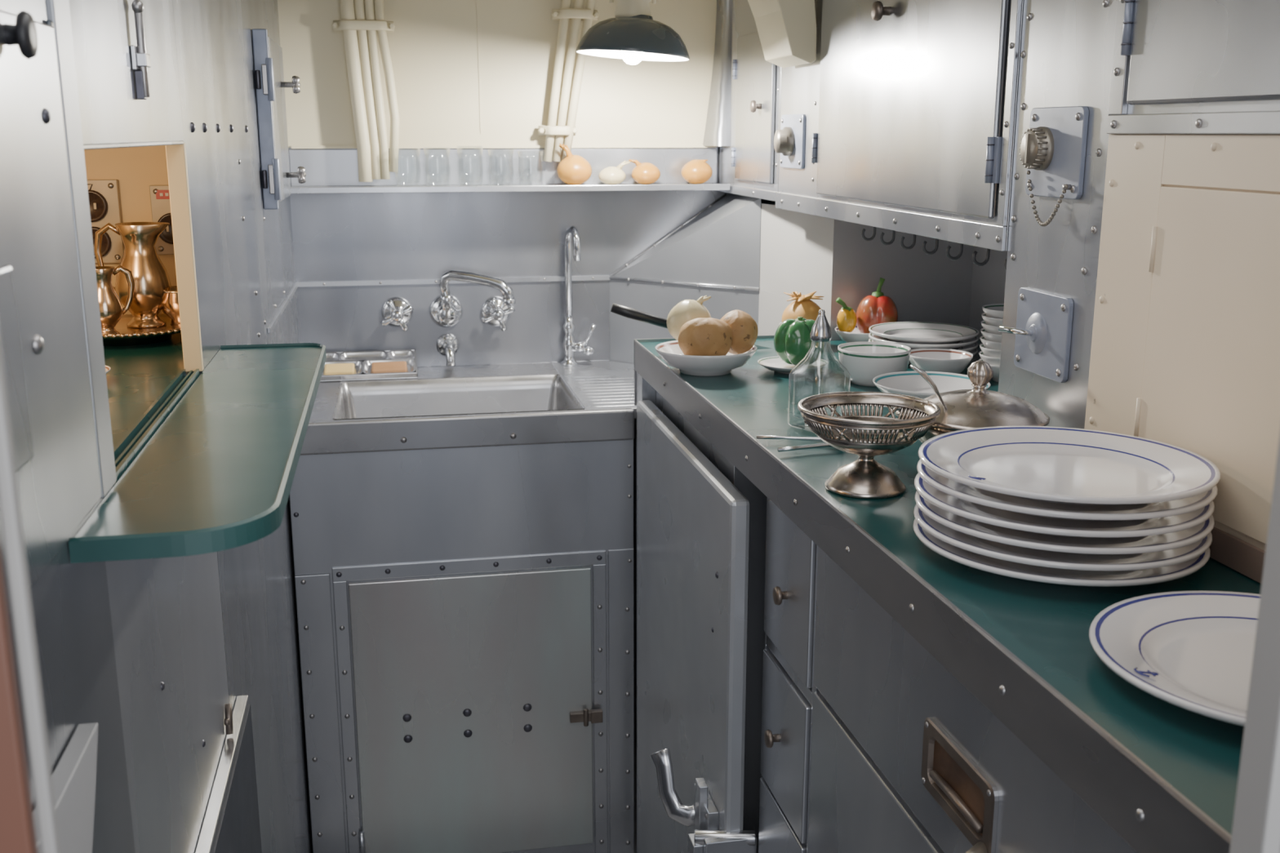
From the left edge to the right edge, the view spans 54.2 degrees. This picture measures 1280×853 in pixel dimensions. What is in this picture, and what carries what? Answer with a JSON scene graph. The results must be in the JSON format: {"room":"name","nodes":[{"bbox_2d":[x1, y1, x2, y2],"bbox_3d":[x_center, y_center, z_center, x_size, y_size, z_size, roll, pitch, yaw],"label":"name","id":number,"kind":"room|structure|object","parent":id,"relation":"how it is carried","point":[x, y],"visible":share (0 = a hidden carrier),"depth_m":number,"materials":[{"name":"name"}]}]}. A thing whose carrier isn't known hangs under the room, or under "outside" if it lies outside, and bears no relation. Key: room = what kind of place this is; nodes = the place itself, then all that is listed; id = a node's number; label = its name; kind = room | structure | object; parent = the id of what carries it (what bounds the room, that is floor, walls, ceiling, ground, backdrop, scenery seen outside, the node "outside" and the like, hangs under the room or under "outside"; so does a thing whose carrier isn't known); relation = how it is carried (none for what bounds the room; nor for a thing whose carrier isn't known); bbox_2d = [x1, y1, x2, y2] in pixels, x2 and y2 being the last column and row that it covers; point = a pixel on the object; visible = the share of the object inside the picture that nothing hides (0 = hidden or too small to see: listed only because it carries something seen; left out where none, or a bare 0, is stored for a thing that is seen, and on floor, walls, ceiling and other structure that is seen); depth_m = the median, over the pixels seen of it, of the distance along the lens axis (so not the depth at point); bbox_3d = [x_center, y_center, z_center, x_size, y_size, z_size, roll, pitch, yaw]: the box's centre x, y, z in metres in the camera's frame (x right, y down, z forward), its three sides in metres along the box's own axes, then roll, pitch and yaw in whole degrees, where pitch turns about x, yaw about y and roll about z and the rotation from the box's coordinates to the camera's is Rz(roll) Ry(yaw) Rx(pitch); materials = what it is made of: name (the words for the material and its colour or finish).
{"room":"ship's galley","nodes":[
{"label":"ship's galley","id":0,"kind":"room"},
{"bbox_2d":[84,145,183,448],"bbox_3d":[-0.691,-0.166,1.235,0.421,0.320,0.960,-3,13,-11],"label":"wall","id":1,"kind":"structure","parent":0,"point":[137,375],"depth_m":1.55,"materials":[{"name":"beige paint"}]},
{"bbox_2d":[0,9,101,613],"bbox_3d":[-0.331,-0.062,0.649,0.019,0.315,0.396,-3,13,-11],"label":"upper cabinet","id":2,"kind":"object","parent":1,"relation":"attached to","point":[60,485],"visible":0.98,"depth_m":0.74,"materials":[{"name":"metal"}]},
{"bbox_2d":[0,264,34,472],"bbox_3d":[-0.320,-0.015,0.598,0.005,0.107,0.172,-3,13,-11],"label":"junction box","id":3,"kind":"object","parent":2,"relation":"attached to","point":[10,334],"visible":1,"depth_m":0.66,"materials":[{"name":"metal"}]},
{"bbox_2d":[86,179,124,263],"bbox_3d":[-0.728,-0.272,1.664,0.070,0.110,0.018,-3,13,-11],"label":"outlet panel","id":4,"kind":"object","parent":1,"relation":"attached to","point":[104,197],"visible":0.43,"depth_m":1.66,"materials":[{"name":"paint"}]},
{"bbox_2d":[88,189,107,222],"bbox_3d":[-0.727,-0.291,1.655,0.042,0.042,0.008,-3,13,-11],"label":"socket","id":5,"kind":"object","parent":4,"relation":"attached to","point":[98,198],"depth_m":1.66,"materials":[{"name":"paint"}]},
{"bbox_2d":[91,226,111,258],"bbox_3d":[-0.727,-0.245,1.666,0.042,0.042,0.008,-3,13,-11],"label":"socket","id":6,"kind":"object","parent":4,"relation":"attached to","point":[106,237],"depth_m":1.67,"materials":[{"name":"paint"}]},
{"bbox_2d":[112,368,199,487],"bbox_3d":[-0.442,-0.007,1.138,0.017,0.010,0.453,-3,13,-11],"label":"track","id":7,"kind":"object","parent":1,"relation":"attached to","point":[135,439],"visible":0.7,"depth_m":1.11,"materials":[{"name":"metal"}]},
{"bbox_2d":[149,185,174,254],"bbox_3d":[-0.628,-0.278,1.683,0.053,0.092,0.018,-3,13,-11],"label":"outlet panel","id":8,"kind":"object","parent":1,"relation":"attached to","point":[159,194],"visible":0.38,"depth_m":1.68,"materials":[{"name":"paint"}]},
{"bbox_2d":[157,213,173,244],"bbox_3d":[-0.627,-0.266,1.681,0.042,0.042,0.008,-3,13,-11],"label":"socket","id":9,"kind":"object","parent":8,"relation":"attached to","point":[166,237],"depth_m":1.68,"materials":[{"name":"paint"}]},
{"bbox_2d":[68,342,326,563],"bbox_3d":[-0.373,0.018,1.173,0.124,0.070,0.758,-3,13,-11],"label":"shelf","id":10,"kind":"object","parent":1,"relation":"attached to","point":[217,474],"visible":1,"depth_m":0.97,"materials":[{"name":"laminate"}]},
{"bbox_2d":[102,313,181,346],"bbox_3d":[-0.652,-0.121,1.599,0.184,0.022,0.184,-8,15,-31],"label":"serving tray","id":11,"kind":"object","parent":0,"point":[128,336],"visible":0.25,"depth_m":1.56,"materials":[{"name":"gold metal"}]},
{"bbox_2d":[95,265,134,333],"bbox_3d":[-0.655,-0.155,1.539,0.050,0.085,0.049,3,13,12],"label":"creamer","id":12,"kind":"object","parent":11,"relation":"on","point":[111,310],"visible":0.61,"depth_m":1.53,"materials":[{"name":"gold metal"}]},
{"bbox_2d":[93,222,171,328],"bbox_3d":[-0.646,-0.197,1.613,0.085,0.132,0.068,8,15,31],"label":"water pitcher","id":13,"kind":"object","parent":11,"relation":"on","point":[150,276],"visible":0.95,"depth_m":1.59,"materials":[{"name":"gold metal"}]},
{"bbox_2d":[161,285,180,324],"bbox_3d":[-0.602,-0.158,1.637,0.054,0.046,0.054,-3,13,-11],"label":"sugar bowl","id":14,"kind":"object","parent":11,"relation":"on","point":[170,308],"visible":0.37,"depth_m":1.61,"materials":[{"name":"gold metal"}]},
{"bbox_2d":[0,0,312,852],"bbox_3d":[-0.526,0.118,1.623,0.022,1.930,2.350,-3,13,-11],"label":"wall","id":15,"kind":"structure","parent":0,"point":[152,652],"depth_m":1.27,"materials":[{"name":"metal"}]},
{"bbox_2d":[33,723,97,852],"bbox_3d":[-0.335,0.248,0.726,0.012,0.085,0.165,-3,13,-11],"label":"box","id":16,"kind":"object","parent":15,"relation":"attached to","point":[74,776],"visible":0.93,"depth_m":0.74,"materials":[{"name":"paint"}]},
{"bbox_2d":[47,0,116,498],"bbox_3d":[-0.388,-0.309,0.814,0.016,0.730,0.045,-3,13,-11],"label":"trim","id":17,"kind":"structure","parent":15,"relation":"attached to","point":[59,11],"depth_m":0.85,"materials":[{"name":"metal"}]},
{"bbox_2d":[130,0,151,99],"bbox_3d":[-0.426,-0.321,1.068,0.012,0.082,0.028,-3,13,-11],"label":"bolt","id":18,"kind":"object","parent":15,"relation":"attached to","point":[140,60],"visible":1,"depth_m":1.06,"materials":[{"name":"metal"}]},
{"bbox_2d":[83,140,203,372],"bbox_3d":[-0.443,-0.128,1.115,0.022,0.244,0.466,-3,13,-11],"label":"trim","id":19,"kind":"structure","parent":15,"relation":"attached to","point":[175,150],"depth_m":1.32,"materials":[{"name":"beige paint"}]},
{"bbox_2d":[195,695,262,852],"bbox_3d":[-0.408,0.750,1.240,0.016,0.773,0.750,-3,13,-11],"label":"flap","id":20,"kind":"object","parent":15,"relation":"attached to","point":[231,822],"visible":1,"depth_m":1.39,"materials":[{"name":"paint"}]},
{"bbox_2d":[251,28,306,209],"bbox_3d":[-0.628,-0.537,2.201,0.058,0.290,0.312,-3,13,-11],"label":"wall panel","id":21,"kind":"object","parent":15,"relation":"attached to","point":[270,85],"visible":1,"depth_m":2.08,"materials":[{"name":"metal"}]},
{"bbox_2d":[266,281,298,333],"bbox_3d":[-0.678,-0.234,2.389,0.006,0.010,0.670,-3,13,-11],"label":"trim","id":22,"kind":"structure","parent":15,"relation":"attached to","point":[270,327],"depth_m":2.30,"materials":[{"name":"metal"}]},
{"bbox_2d":[0,339,1279,852],"bbox_3d":[0.136,0.363,0.574,1.350,1.930,0.022,-3,13,-11],"label":"door frame","id":23,"kind":"structure","parent":15,"relation":"in","point":[1256,817],"depth_m":0.45,"materials":[{"name":"paint"}]},
{"bbox_2d":[277,0,742,367],"bbox_3d":[-0.322,-0.169,2.845,1.850,1.930,0.064,-3,13,-11],"label":"wall","id":24,"kind":"structure","parent":0,"point":[468,74],"depth_m":2.73,"materials":[{"name":"metal"}]},
{"bbox_2d":[332,0,399,182],"bbox_3d":[-0.568,-0.798,2.581,0.128,0.575,0.042,-3,13,-11],"label":"bundle","id":25,"kind":"object","parent":24,"relation":"attached to","point":[374,160],"visible":1,"depth_m":2.59,"materials":[{"name":"beige paint"}]},
{"bbox_2d":[381,297,413,331],"bbox_3d":[-0.529,-0.245,2.729,0.071,0.071,0.070,-3,13,-11],"label":"valve","id":26,"kind":"object","parent":24,"relation":"attached to","point":[397,312],"visible":1,"depth_m":2.74,"materials":[{"name":"silver metal"}]},
{"bbox_2d":[435,333,459,365],"bbox_3d":[-0.423,-0.169,2.765,0.052,0.063,0.076,-3,13,-11],"label":"tap","id":27,"kind":"object","parent":24,"relation":"attached to","point":[447,345],"visible":1,"depth_m":2.79,"materials":[{"name":"silver metal"}]},
{"bbox_2d":[429,269,515,327],"bbox_3d":[-0.367,-0.277,2.733,0.212,0.135,0.090,3,13,11],"label":"faucet","id":28,"kind":"object","parent":24,"relation":"attached to","point":[446,310],"visible":1,"depth_m":2.70,"materials":[{"name":"silver metal"}]},
{"bbox_2d":[480,296,515,331],"bbox_3d":[-0.315,-0.250,2.771,0.074,0.074,0.070,-3,13,-11],"label":"valve","id":29,"kind":"object","parent":24,"relation":"attached to","point":[493,312],"visible":0.99,"depth_m":2.76,"materials":[{"name":"silver metal"}]},
{"bbox_2d":[288,148,729,193],"bbox_3d":[-0.272,-0.548,2.672,0.927,0.086,0.122,-3,13,-11],"label":"wall shelf","id":30,"kind":"object","parent":24,"relation":"attached to","point":[326,171],"visible":0.76,"depth_m":2.70,"materials":[{"name":"metal"}]},
{"bbox_2d":[556,143,591,185],"bbox_3d":[-0.141,-0.564,2.692,0.076,0.088,0.076,-3,13,-11],"label":"onion","id":31,"kind":"object","parent":30,"relation":"on","point":[573,170],"visible":1,"depth_m":2.67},
{"bbox_2d":[598,160,631,184],"bbox_3d":[-0.058,-0.551,2.715,0.065,0.052,0.059,6,15,26],"label":"onion","id":32,"kind":"object","parent":30,"relation":"on","point":[610,175],"visible":0.98,"depth_m":2.70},
{"bbox_2d":[628,159,660,184],"bbox_3d":[0.013,-0.556,2.730,0.064,0.054,0.063,9,16,33],"label":"onion","id":33,"kind":"object","parent":30,"relation":"on","point":[644,173],"visible":1,"depth_m":2.71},
{"bbox_2d":[680,159,712,183],"bbox_3d":[0.125,-0.560,2.751,0.070,0.053,0.070,-3,13,-11],"label":"onion","id":34,"kind":"object","parent":30,"relation":"on","point":[695,171],"visible":1,"depth_m":2.73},
{"bbox_2d":[297,193,759,290],"bbox_3d":[-0.244,-0.386,2.647,0.956,0.190,0.279,-3,13,-11],"label":"trim","id":35,"kind":"structure","parent":24,"relation":"attached to","point":[611,276],"depth_m":2.76,"materials":[{"name":"metal"}]},
{"bbox_2d":[537,0,599,161],"bbox_3d":[-0.152,-0.835,2.656,0.134,0.537,0.042,-3,13,-11],"label":"bundle","id":36,"kind":"object","parent":24,"relation":"attached to","point":[576,14],"visible":0.97,"depth_m":2.67,"materials":[{"name":"beige paint"}]},
{"bbox_2d":[634,742,636,852],"bbox_3d":[-0.020,1.175,1.449,2.800,0.050,3.450,-3,13,-11],"label":"floor","id":37,"kind":"structure","parent":0,"point":[635,744],"depth_m":2.80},
{"bbox_2d":[288,360,635,852],"bbox_3d":[-0.225,0.376,2.683,0.949,0.941,0.554,-3,13,-11],"label":"sink cabinet","id":38,"kind":"object","parent":37,"relation":"on","point":[463,535],"visible":0.96,"depth_m":2.40,"materials":[{"name":"metal"}]},
{"bbox_2d":[320,349,417,382],"bbox_3d":[-0.589,-0.132,2.698,0.212,0.043,0.125,-3,13,-11],"label":"tray","id":39,"kind":"object","parent":38,"relation":"on","point":[362,361],"visible":0.71,"depth_m":2.70,"materials":[{"name":"metal"}]},
{"bbox_2d":[324,363,354,374],"bbox_3d":[-0.640,-0.121,2.666,0.062,0.019,0.045,-3,13,-11],"label":"soap bar","id":40,"kind":"object","parent":39,"relation":"in","point":[338,368],"visible":1,"depth_m":2.66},
{"bbox_2d":[371,360,407,373],"bbox_3d":[-0.538,-0.126,2.687,0.074,0.019,0.047,-3,13,-11],"label":"soap bar","id":41,"kind":"object","parent":39,"relation":"in","point":[382,366],"visible":1,"depth_m":2.68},
{"bbox_2d":[333,373,585,419],"bbox_3d":[-0.366,0.048,2.527,0.468,0.229,0.363,-3,13,-11],"label":"basin","id":42,"kind":"object","parent":38,"relation":"in","point":[427,397],"depth_m":2.67,"materials":[{"name":"metal"}]},
{"bbox_2d":[309,360,635,421],"bbox_3d":[-0.229,-0.075,2.597,0.949,0.020,0.514,-3,13,-11],"label":"countertop","id":43,"kind":"structure","parent":38,"relation":"on","point":[323,408],"depth_m":2.68,"materials":[{"name":"metal"}]},
{"bbox_2d":[560,226,596,365],"bbox_3d":[-0.145,-0.289,2.780,0.079,0.312,0.065,11,17,38],"label":"gooseneck faucet","id":44,"kind":"object","parent":43,"relation":"on","point":[570,346],"visible":1,"depth_m":2.79,"materials":[{"name":"silver metal"}]},
{"bbox_2d":[635,371,767,852],"bbox_3d":[0.200,0.436,2.195,0.304,1.046,0.602,-3,13,-11],"label":"housing","id":45,"kind":"object","parent":37,"relation":"on","point":[757,499],"visible":0.2,"depth_m":1.86,"materials":[{"name":"metal"}]},
{"bbox_2d":[637,400,756,852],"bbox_3d":[0.041,0.488,2.065,0.125,0.946,0.678,-3,13,-11],"label":"door","id":46,"kind":"structure","parent":45,"relation":"attached to","point":[693,522],"depth_m":1.92,"materials":[{"name":"grey paint"}]},
{"bbox_2d":[758,497,1137,852],"bbox_3d":[0.533,0.645,1.306,0.621,1.046,1.042,-3,13,-11],"label":"base cabinet","id":47,"kind":"object","parent":37,"relation":"on","point":[869,744],"visible":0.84,"depth_m":1.29,"materials":[{"name":"metal"}]},
{"bbox_2d":[634,334,1262,852],"bbox_3d":[0.477,0.086,1.550,0.647,0.126,1.800,-3,13,-11],"label":"countertop","id":48,"kind":"structure","parent":47,"relation":"on","point":[1163,775],"depth_m":1.02,"materials":[{"name":"laminate"}]},
{"bbox_2d":[610,302,771,349],"bbox_3d":[0.094,-0.175,2.207,0.293,0.089,0.020,-2,13,-7],"label":"kitchen knife","id":49,"kind":"object","parent":48,"relation":"on","point":[627,312],"visible":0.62,"depth_m":2.18,"materials":[{"name":"black plastic"}]},
{"bbox_2d":[654,340,756,376],"bbox_3d":[0.107,-0.110,2.042,0.166,0.040,0.166,-3,13,-11],"label":"serving bowl","id":50,"kind":"object","parent":48,"relation":"on","point":[670,352],"visible":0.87,"depth_m":1.99,"materials":[{"name":"white ceramic"}]},
{"bbox_2d":[666,295,711,340],"bbox_3d":[0.081,-0.176,2.062,0.076,0.078,0.076,-3,13,-11],"label":"onion","id":51,"kind":"object","parent":50,"relation":"in","point":[686,310],"visible":0.6,"depth_m":2.04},
{"bbox_2d":[678,317,733,355],"bbox_3d":[0.104,-0.137,2.001,0.090,0.076,0.069,-3,13,-11],"label":"potato","id":52,"kind":"object","parent":50,"relation":"in","point":[700,336],"visible":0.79,"depth_m":1.97,"materials":[{"name":"food"}]},
{"bbox_2d":[720,309,758,354],"bbox_3d":[0.159,-0.153,2.039,0.065,0.074,0.075,-3,13,-11],"label":"potato","id":53,"kind":"object","parent":50,"relation":"in","point":[744,329],"visible":0.8,"depth_m":2.01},
{"bbox_2d":[757,355,828,373],"bbox_3d":[0.251,-0.099,2.053,0.116,0.014,0.116,-3,13,-11],"label":"saucer","id":54,"kind":"object","parent":48,"relation":"on","point":[772,363],"visible":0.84,"depth_m":2.05,"materials":[{"name":"white ceramic"}]},
{"bbox_2d":[773,316,825,365],"bbox_3d":[0.259,-0.139,2.035,0.076,0.078,0.076,-8,15,-31],"label":"bell pepper","id":55,"kind":"object","parent":54,"relation":"on","point":[792,338],"visible":0.86,"depth_m":2.01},
{"bbox_2d":[756,435,833,452],"bbox_3d":[0.209,0.020,1.552,0.115,0.008,0.072,-3,13,-11],"label":"serving tongs","id":56,"kind":"object","parent":48,"relation":"on","point":[758,437],"visible":0.63,"depth_m":1.56,"materials":[{"name":"metal"}]},
{"bbox_2d":[787,309,850,431],"bbox_3d":[0.236,-0.076,1.643,0.061,0.157,0.061,-10,16,-36],"label":"oil cruet","id":57,"kind":"object","parent":48,"relation":"on","point":[820,331],"visible":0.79,"depth_m":1.62,"materials":[{"name":"clear glass"}]},
{"bbox_2d":[835,324,870,342],"bbox_3d":[0.410,-0.164,2.295,0.106,0.030,0.106,-3,13,-11],"label":"bowl","id":58,"kind":"object","parent":48,"relation":"on","point":[855,335],"visible":0.31,"depth_m":2.26,"materials":[{"name":"white ceramic"}]},
{"bbox_2d":[835,297,857,332],"bbox_3d":[0.375,-0.202,2.273,0.037,0.066,0.037,7,15,27],"label":"bell pepper","id":59,"kind":"object","parent":58,"relation":"in","point":[846,319],"visible":0.91,"depth_m":2.26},
{"bbox_2d":[856,277,897,333],"bbox_3d":[0.432,-0.215,2.285,0.074,0.114,0.076,-3,13,-11],"label":"bell pepper","id":60,"kind":"object","parent":58,"relation":"in","point":[877,308],"visible":0.66,"depth_m":2.26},
{"bbox_2d":[797,391,941,499],"bbox_3d":[0.247,0.022,1.363,0.153,0.093,0.153,-3,13,-11],"label":"dish","id":61,"kind":"object","parent":48,"relation":"on","point":[867,437],"visible":1,"depth_m":1.34,"materials":[{"name":"silver metal"}]},
{"bbox_2d":[817,417,917,456],"bbox_3d":[0.247,0.015,1.362,0.120,0.027,0.120,-3,13,-11],"label":"bowl","id":62,"kind":"object","parent":61,"relation":"on","point":[860,443],"depth_m":1.31,"materials":[{"name":"silver metal"}]},
{"bbox_2d":[837,342,911,386],"bbox_3d":[0.364,-0.096,1.951,0.112,0.055,0.112,-3,13,-11],"label":"bowl","id":63,"kind":"object","parent":48,"relation":"on","point":[864,361],"visible":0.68,"depth_m":1.91,"materials":[{"name":"white ceramic"}]},
{"bbox_2d":[872,371,991,399],"bbox_3d":[0.415,-0.047,1.789,0.164,0.034,0.164,-3,13,-11],"label":"serving bowl","id":64,"kind":"object","parent":48,"relation":"on","point":[912,384],"visible":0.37,"depth_m":1.84,"materials":[{"name":"white ceramic"}]},
{"bbox_2d":[909,348,973,373],"bbox_3d":[0.479,-0.099,2.005,0.104,0.036,0.104,-3,13,-11],"label":"serving bowl","id":65,"kind":"object","parent":48,"relation":"on","point":[940,360],"visible":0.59,"depth_m":1.98,"materials":[{"name":"white ceramic"}]},
{"bbox_2d":[908,348,977,364],"bbox_3d":[0.485,-0.125,2.151,0.185,0.020,0.185,-3,13,-11],"label":"plate","id":66,"kind":"object","parent":48,"relation":"on","point":[974,352],"visible":0.06,"depth_m":2.11,"materials":[{"name":"white ceramic"}]},
{"bbox_2d":[868,338,978,351],"bbox_3d":[0.485,-0.136,2.149,0.185,0.020,0.185,5,14,21],"label":"plate","id":67,"kind":"object","parent":66,"relation":"on","point":[971,347],"visible":0.08,"depth_m":2.12,"materials":[{"name":"white ceramic"}]},
{"bbox_2d":[868,333,978,350],"bbox_3d":[0.485,-0.146,2.147,0.185,0.020,0.185,-9,16,-35],"label":"plate","id":68,"kind":"object","parent":67,"relation":"on","point":[876,338],"visible":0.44,"depth_m":2.08,"materials":[{"name":"white ceramic"}]},
{"bbox_2d":[868,321,979,344],"bbox_3d":[0.485,-0.156,2.144,0.185,0.020,0.185,-1,13,-3],"label":"plate","id":69,"kind":"object","parent":68,"relation":"on","point":[908,332],"visible":0.94,"depth_m":2.18,"materials":[{"name":"white ceramic"}]},
{"bbox_2d":[895,360,1049,443],"bbox_3d":[0.383,-0.011,1.420,0.157,0.131,0.157,-3,13,-11],"label":"covered dish","id":70,"kind":"object","parent":48,"relation":"on","point":[977,406],"visible":0.52,"depth_m":1.38,"materials":[{"name":"silver metal"}]},
{"bbox_2d":[910,364,946,408],"bbox_3d":[0.321,-0.039,1.377,0.052,0.060,0.020,-3,13,-11],"label":"serving spoon","id":71,"kind":"object","parent":70,"relation":"in","point":[922,373],"visible":0.89,"depth_m":1.37,"materials":[{"name":"metal"}]},
{"bbox_2d":[978,358,999,382],"bbox_3d":[0.581,-0.087,1.968,0.096,0.030,0.096,-3,13,-11],"label":"bowl","id":72,"kind":"object","parent":48,"relation":"on","point":[996,369],"visible":0.11,"depth_m":1.94,"materials":[{"name":"white ceramic"}]},
{"bbox_2d":[978,351,999,365],"bbox_3d":[0.581,-0.099,1.965,0.096,0.030,0.096,5,14,21],"label":"bowl","id":73,"kind":"object","parent":72,"relation":"on","point":[991,361],"visible":0.19,"depth_m":1.94,"materials":[{"name":"white ceramic"}]},
{"bbox_2d":[979,343,1000,358],"bbox_3d":[0.581,-0.111,1.963,0.096,0.030,0.096,-9,16,-35],"label":"bowl","id":74,"kind":"object","parent":73,"relation":"on","point":[987,352],"visible":0.18,"depth_m":1.94,"materials":[{"name":"white ceramic"}]},
{"bbox_2d":[980,335,1001,350],"bbox_3d":[0.581,-0.123,1.960,0.096,0.030,0.096,-1,13,-3],"label":"bowl","id":75,"kind":"object","parent":74,"relation":"on","point":[988,344],"visible":0.12,"depth_m":1.94,"materials":[{"name":"white ceramic"}]},
{"bbox_2d":[980,328,1001,342],"bbox_3d":[0.581,-0.135,1.957,0.096,0.030,0.096,7,15,29],"label":"bowl","id":76,"kind":"object","parent":75,"relation":"on","point":[988,336],"visible":0.18,"depth_m":1.93,"materials":[{"name":"white ceramic"}]},
{"bbox_2d":[981,320,1002,334],"bbox_3d":[0.581,-0.147,1.954,0.096,0.030,0.096,-7,15,-27],"label":"bowl","id":77,"kind":"object","parent":76,"relation":"on","point":[988,328],"visible":0.2,"depth_m":1.93,"materials":[{"name":"white ceramic"}]},
{"bbox_2d":[981,312,1003,326],"bbox_3d":[0.581,-0.159,1.952,0.096,0.030,0.096,1,13,5],"label":"bowl","id":78,"kind":"object","parent":77,"relation":"on","point":[988,321],"visible":0.13,"depth_m":1.93,"materials":[{"name":"white ceramic"}]},
{"bbox_2d":[982,303,1004,319],"bbox_3d":[0.581,-0.170,1.949,0.096,0.030,0.096,10,17,37],"label":"bowl","id":79,"kind":"object","parent":78,"relation":"on","point":[992,310],"visible":0.22,"depth_m":1.94,"materials":[{"name":"white ceramic"}]},
{"bbox_2d":[912,518,1210,586],"bbox_3d":[0.385,0.108,1.158,0.260,0.020,0.260,-3,13,-11],"label":"dinner plate","id":80,"kind":"object","parent":48,"relation":"on","point":[1006,568],"visible":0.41,"depth_m":1.07,"materials":[{"name":"white ceramic"}]},
{"bbox_2d":[913,503,1212,570],"bbox_3d":[0.384,0.094,1.153,0.260,0.020,0.260,5,14,21],"label":"dinner plate","id":81,"kind":"object","parent":80,"relation":"on","point":[1071,561],"visible":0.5,"depth_m":1.07,"materials":[{"name":"white ceramic"}]},
{"bbox_2d":[915,491,1214,554],"bbox_3d":[0.385,0.080,1.150,0.260,0.020,0.260,-9,16,-35],"label":"dinner plate","id":82,"kind":"object","parent":81,"relation":"on","point":[1150,544],"visible":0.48,"depth_m":1.07,"materials":[{"name":"white ceramic"}]},
{"bbox_2d":[914,473,1214,537],"bbox_3d":[0.384,0.066,1.148,0.260,0.020,0.260,-1,13,-3],"label":"dinner plate","id":83,"kind":"object","parent":82,"relation":"on","point":[965,508],"visible":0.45,"depth_m":1.08,"materials":[{"name":"white ceramic"}]},
{"bbox_2d":[916,459,1217,520],"bbox_3d":[0.386,0.052,1.146,0.260,0.020,0.260,7,15,29],"label":"dinner plate","id":84,"kind":"object","parent":83,"relation":"on","point":[971,494],"visible":0.38,"depth_m":1.07,"materials":[{"name":"white ceramic"}]},
{"bbox_2d":[918,426,1220,505],"bbox_3d":[0.386,0.039,1.141,0.260,0.020,0.260,-7,15,-27],"label":"dinner plate","id":85,"kind":"object","parent":84,"relation":"on","point":[1044,464],"visible":1,"depth_m":1.16,"materials":[{"name":"white ceramic"}]},
{"bbox_2d":[1088,591,1260,726],"bbox_3d":[0.451,0.171,0.889,0.252,0.020,0.252,-3,13,-11],"label":"dinner plate","id":86,"kind":"object","parent":48,"relation":"on","point":[1191,651],"visible":0.91,"depth_m":0.93,"materials":[{"name":"white ceramic"}]},
{"bbox_2d":[1084,134,1279,583],"bbox_3d":[0.723,-0.042,1.012,0.358,0.377,0.734,-3,13,-11],"label":"wall panel","id":87,"kind":"object","parent":48,"relation":"on","point":[1185,349],"visible":0.81,"depth_m":1.15,"materials":[{"name":"beige paint"}]},
{"bbox_2d":[1106,0,1279,133],"bbox_3d":[0.718,-0.460,0.912,0.368,0.481,0.733,-3,13,-11],"label":"upper cabinet","id":88,"kind":"object","parent":87,"relation":"on","point":[1179,66],"visible":1,"depth_m":1.13,"materials":[{"name":"metal"}]},
{"bbox_3d":[0.298,-0.167,2.287,0.088,0.040,0.088,-3,13,-11],"label":"bowl","id":89,"kind":"object","parent":48,"relation":"on","visible":0},
{"bbox_2d":[781,291,824,322],"bbox_3d":[0.298,-0.203,2.279,0.080,0.090,0.080,-3,13,-11],"label":"onion","id":90,"kind":"object","parent":89,"relation":"in","point":[803,306],"visible":0.65,"depth_m":2.25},
{"bbox_2d":[609,0,1007,742],"bbox_3d":[0.389,-0.040,2.301,0.671,1.927,1.434,-3,13,-11],"label":"wall","id":91,"kind":"structure","parent":0,"point":[739,240],"depth_m":2.58,"materials":[{"name":"metal"}]},
{"bbox_2d":[717,0,781,200],"bbox_3d":[0.380,-0.786,2.580,0.378,0.608,0.445,-3,13,-11],"label":"upper cabinet","id":92,"kind":"object","parent":91,"relation":"attached to","point":[750,162],"visible":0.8,"depth_m":2.53,"materials":[{"name":"metal"}]},
{"bbox_2d":[775,0,1024,251],"bbox_3d":[0.510,-0.625,1.922,0.384,0.620,0.929,-3,13,-11],"label":"upper cabinet","id":93,"kind":"object","parent":91,"relation":"attached to","point":[909,107],"visible":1,"depth_m":1.75,"materials":[{"name":"metal"}]},
{"bbox_2d":[773,114,805,168],"bbox_3d":[0.267,-0.522,2.292,0.032,0.096,0.130,-3,13,-11],"label":"power socket","id":94,"kind":"object","parent":93,"relation":"attached to","point":[789,141],"visible":1,"depth_m":2.28,"materials":[{"name":"blue paint"}]},
{"bbox_2d":[998,287,1073,382],"bbox_3d":[0.445,-0.106,1.434,0.040,0.095,0.116,-3,13,-11],"label":"light switch","id":95,"kind":"object","parent":91,"relation":"attached to","point":[1042,331],"visible":1,"depth_m":1.43,"materials":[{"name":"blue paint"}]},
{"bbox_2d":[1019,106,1088,226],"bbox_3d":[0.452,-0.289,1.393,0.027,0.130,0.117,-3,13,-11],"label":"power socket","id":96,"kind":"object","parent":91,"relation":"attached to","point":[1053,148],"visible":1,"depth_m":1.39,"materials":[{"name":"blue paint"}]},
{"bbox_2d":[998,0,1279,429],"bbox_3d":[0.645,-0.383,1.410,0.372,0.858,0.207,-3,13,-11],"label":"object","id":97,"kind":"structure","parent":91,"relation":"attached to","point":[1067,46],"depth_m":1.38,"materials":[{"name":"metal"}]},
{"bbox_3d":[-0.068,-0.862,1.485,1.900,0.040,2.450,-3,13,-11],"label":"ceiling","id":98,"kind":"structure","parent":0,"visible":0},
{"bbox_2d":[575,0,689,64],"bbox_3d":[-0.013,-0.851,2.310,0.214,0.351,0.214,-3,13,-11],"label":"pendant lamp","id":99,"kind":"object","parent":98,"relation":"hanging from","point":[633,35],"visible":1,"depth_m":2.28,"materials":[{"name":"metal"}]},
{"bbox_2d":[747,0,817,67],"bbox_3d":[0.201,-0.806,2.144,0.168,0.360,0.160,-3,13,-11],"label":"rib","id":100,"kind":"object","parent":98,"relation":"attached to","point":[787,29],"visible":1,"depth_m":2.12,"materials":[{"name":"beige paint"}]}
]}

